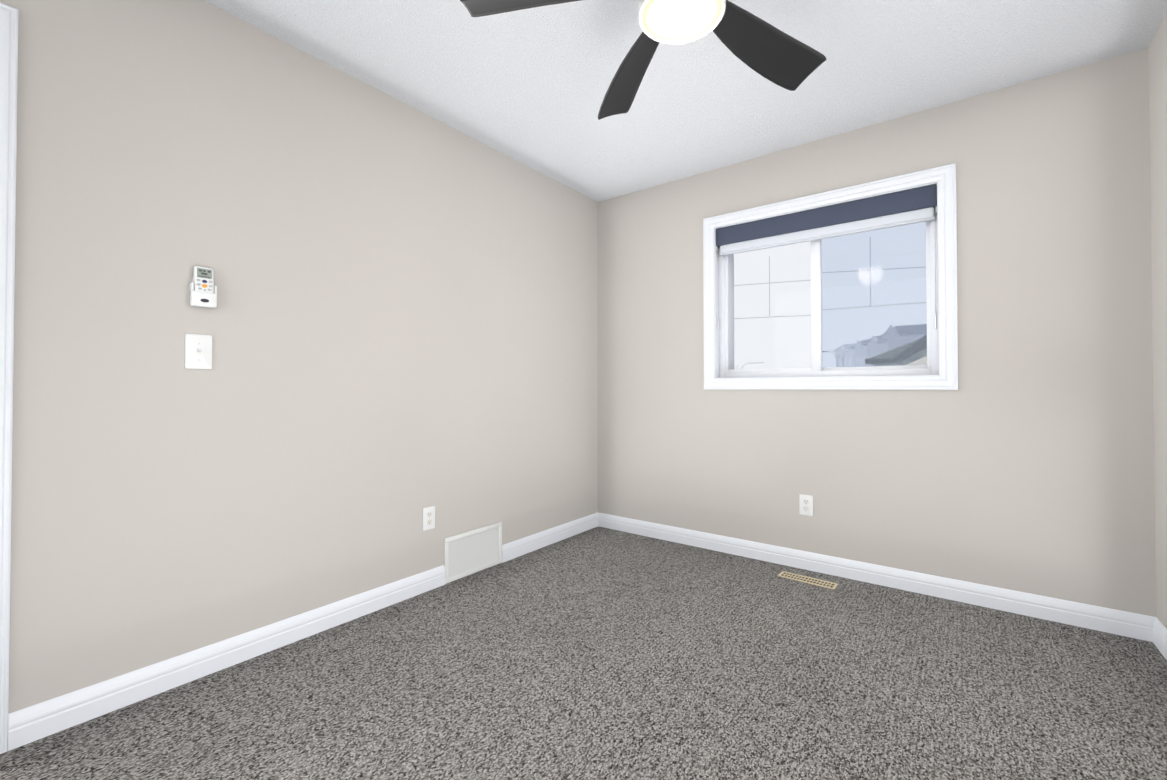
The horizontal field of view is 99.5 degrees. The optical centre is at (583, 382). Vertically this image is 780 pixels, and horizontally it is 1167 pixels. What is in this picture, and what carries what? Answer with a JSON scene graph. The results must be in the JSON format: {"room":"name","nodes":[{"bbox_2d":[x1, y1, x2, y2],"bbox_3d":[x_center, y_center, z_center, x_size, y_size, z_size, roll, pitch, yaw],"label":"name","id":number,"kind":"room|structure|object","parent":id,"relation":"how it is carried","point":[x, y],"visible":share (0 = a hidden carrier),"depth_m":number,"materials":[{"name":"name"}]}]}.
{"room":"empty bedroom","nodes":[
{"label":"empty bedroom","id":0,"kind":"room"},
{"bbox_2d":[0,0,597,713],"bbox_3d":[-1.241,-0.163,2.058,0.120,2.440,4.285,-1,-1,37],"label":"wall","id":1,"kind":"structure","parent":0,"point":[398,324],"depth_m":1.91,"materials":[{"name":"beige paint"}]},
{"bbox_2d":[0,2,18,753],"bbox_3d":[-1.987,-0.020,1.079,0.155,2.130,0.964,-1,-1,37],"label":"door frame","id":2,"kind":"structure","parent":1,"relation":"attached to","point":[8,72],"depth_m":1.41,"materials":[{"name":"white wood"}]},
{"bbox_2d":[185,334,211,368],"bbox_3d":[-1.374,-0.109,1.767,0.020,0.124,0.078,-1,-1,37],"label":"switch plate","id":3,"kind":"object","parent":1,"relation":"attached to","point":[198,351],"visible":1,"depth_m":1.77,"materials":[{"name":"white plastic"}]},
{"bbox_2d":[189,266,216,308],"bbox_3d":[-1.365,-0.341,1.774,0.031,0.145,0.076,-1,-1,37],"label":"remote","id":4,"kind":"object","parent":1,"relation":"attached to","point":[202,290],"visible":1,"depth_m":1.76,"materials":[{"name":"white plastic"}]},
{"bbox_2d":[8,565,444,750],"bbox_3d":[-1.186,1.007,2.005,0.014,0.100,1.500,-1,-1,37],"label":"baseboard","id":5,"kind":"structure","parent":1,"relation":"attached to","point":[30,724],"depth_m":1.75,"materials":[{"name":"white wood"}]},
{"bbox_2d":[423,506,434,530],"bbox_3d":[-0.791,0.698,2.531,0.008,0.116,0.072,-1,-1,37],"label":"electrical outlet","id":6,"kind":"object","parent":1,"relation":"attached to","point":[428,518],"visible":1,"depth_m":2.53,"materials":[{"name":"white plastic"}]},
{"bbox_2d":[444,522,501,583],"bbox_3d":[-0.608,0.946,2.764,0.012,0.240,0.407,-1,-1,37],"label":"air vent","id":7,"kind":"object","parent":1,"relation":"in","point":[471,552],"visible":1,"depth_m":2.75,"materials":[{"name":"white metal"}]},
{"bbox_2d":[502,512,599,562],"bbox_3d":[-0.193,1.023,3.305,0.014,0.100,0.958,-1,-1,37],"label":"baseboard","id":8,"kind":"structure","parent":1,"relation":"attached to","point":[511,550],"depth_m":3.25,"materials":[{"name":"white wood"}]},
{"bbox_2d":[0,526,1166,779],"bbox_3d":[-0.580,1.103,1.688,4.480,0.100,4.525,-1,-1,37],"label":"floor","id":9,"kind":"structure","parent":0,"point":[598,652],"depth_m":1.68,"materials":[{"name":"carpet"}]},
{"bbox_2d":[778,571,837,588],"bbox_3d":[1.202,1.062,2.653,0.288,0.006,0.098,-1,-1,37],"label":"air vent register","id":10,"kind":"object","parent":9,"relation":"on","point":[810,580],"visible":1,"depth_m":2.65,"materials":[{"name":"beige metal"}]},
{"bbox_2d":[204,0,1166,201],"bbox_3d":[-0.580,-1.437,1.720,4.480,0.100,4.525,-1,-1,37],"label":"ceiling","id":11,"kind":"structure","parent":0,"point":[529,87],"depth_m":2.15,"materials":[{"name":"white paint"}]},
{"bbox_2d":[460,0,825,119],"bbox_3d":[0.310,-1.216,1.400,1.186,0.350,1.236,-1,-1,37],"label":"fan","id":12,"kind":"object","parent":11,"relation":"hanging from","point":[768,51],"visible":1,"depth_m":1.60,"materials":[{"name":"black wood"}]},
{"bbox_2d":[598,48,1155,616],"bbox_3d":[1.293,-0.151,2.970,3.040,2.440,0.240,-1,-1,37],"label":"wall","id":13,"kind":"structure","parent":0,"point":[1020,458],"depth_m":2.38,"materials":[{"name":"beige paint"}]},
{"bbox_2d":[799,494,812,515],"bbox_3d":[1.271,0.703,2.819,0.072,0.116,0.008,-1,-1,37],"label":"outlet","id":14,"kind":"object","parent":13,"relation":"attached to","point":[805,504],"visible":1,"depth_m":2.82,"materials":[{"name":"white plastic"}]},
{"bbox_2d":[703,163,957,389],"bbox_3d":[1.376,-0.510,2.905,1.312,1.111,0.268,-1,-1,37],"label":"window","id":15,"kind":"structure","parent":13,"relation":"in","point":[814,227],"depth_m":2.75,"materials":[{"name":"white plastic"}]},
{"bbox_2d":[600,513,1147,640],"bbox_3d":[1.200,1.018,2.867,2.760,0.100,0.013,-1,-1,37],"label":"baseboard","id":16,"kind":"structure","parent":13,"relation":"attached to","point":[1113,621],"depth_m":2.50,"materials":[{"name":"white wood"}]},
{"bbox_2d":[1148,14,1166,628],"bbox_3d":[1.080,-0.184,0.286,0.120,2.440,4.285,-1,-1,37],"label":"wall","id":17,"kind":"structure","parent":0,"point":[1157,57],"depth_m":1.95,"materials":[{"name":"beige paint"}]},
{"bbox_2d":[1148,616,1166,659],"bbox_3d":[1.063,0.987,0.359,0.014,0.100,4.165,-1,-1,37],"label":"baseboard","id":18,"kind":"structure","parent":17,"relation":"attached to","point":[1157,633],"depth_m":1.96,"materials":[{"name":"white wood"}]},
{"label":"outside","id":19,"kind":"structure","parent":0,"visible":0},
{"bbox_2d":[734,222,926,368],"bbox_3d":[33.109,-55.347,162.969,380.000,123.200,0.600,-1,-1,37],"label":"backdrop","id":20,"kind":"structure","parent":19,"point":[769,328],"depth_m":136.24,"materials":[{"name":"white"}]},
{"bbox_3d":[35.919,5.575,99.982,180.000,0.200,195.095,-1,-1,37],"label":"ground","id":21,"kind":"structure","parent":19,"visible":0},
{"bbox_2d":[822,351,843,366],"bbox_3d":[10.385,1.586,21.020,1.273,5.814,0.280,-1,-1,37],"label":"street lamp","id":22,"kind":"object","parent":21,"relation":"on","point":[837,355],"depth_m":20.78,"materials":[{"name":"grey metal"}]},
{"bbox_2d":[833,344,853,366],"bbox_3d":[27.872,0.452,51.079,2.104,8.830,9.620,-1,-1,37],"label":"house","id":23,"kind":"structure","parent":21,"relation":"on","point":[848,359],"depth_m":47.50,"materials":[{"name":"grey"}]},
{"bbox_2d":[850,340,866,366],"bbox_3d":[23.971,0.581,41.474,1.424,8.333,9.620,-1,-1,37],"label":"house","id":24,"kind":"structure","parent":21,"relation":"on","point":[857,361],"depth_m":37.91,"materials":[{"name":"grey"}]},
{"bbox_2d":[861,336,886,365],"bbox_3d":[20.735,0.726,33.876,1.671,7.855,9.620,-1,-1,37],"label":"house","id":25,"kind":"structure","parent":21,"relation":"on","point":[874,350],"depth_m":30.39,"materials":[{"name":"grey"}]},
{"bbox_2d":[865,334,926,366],"bbox_3d":[8.668,0.927,7.550,7.709,6.799,16.205,-1,-1,37],"label":"house","id":26,"kind":"structure","parent":21,"relation":"on","point":[879,360],"depth_m":9.72,"materials":[{"name":"grey"}]},
{"bbox_2d":[880,324,926,350],"bbox_3d":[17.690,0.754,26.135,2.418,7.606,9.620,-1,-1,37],"label":"house","id":27,"kind":"structure","parent":21,"relation":"on","point":[894,341],"depth_m":22.93,"materials":[{"name":"grey"}]}
]}

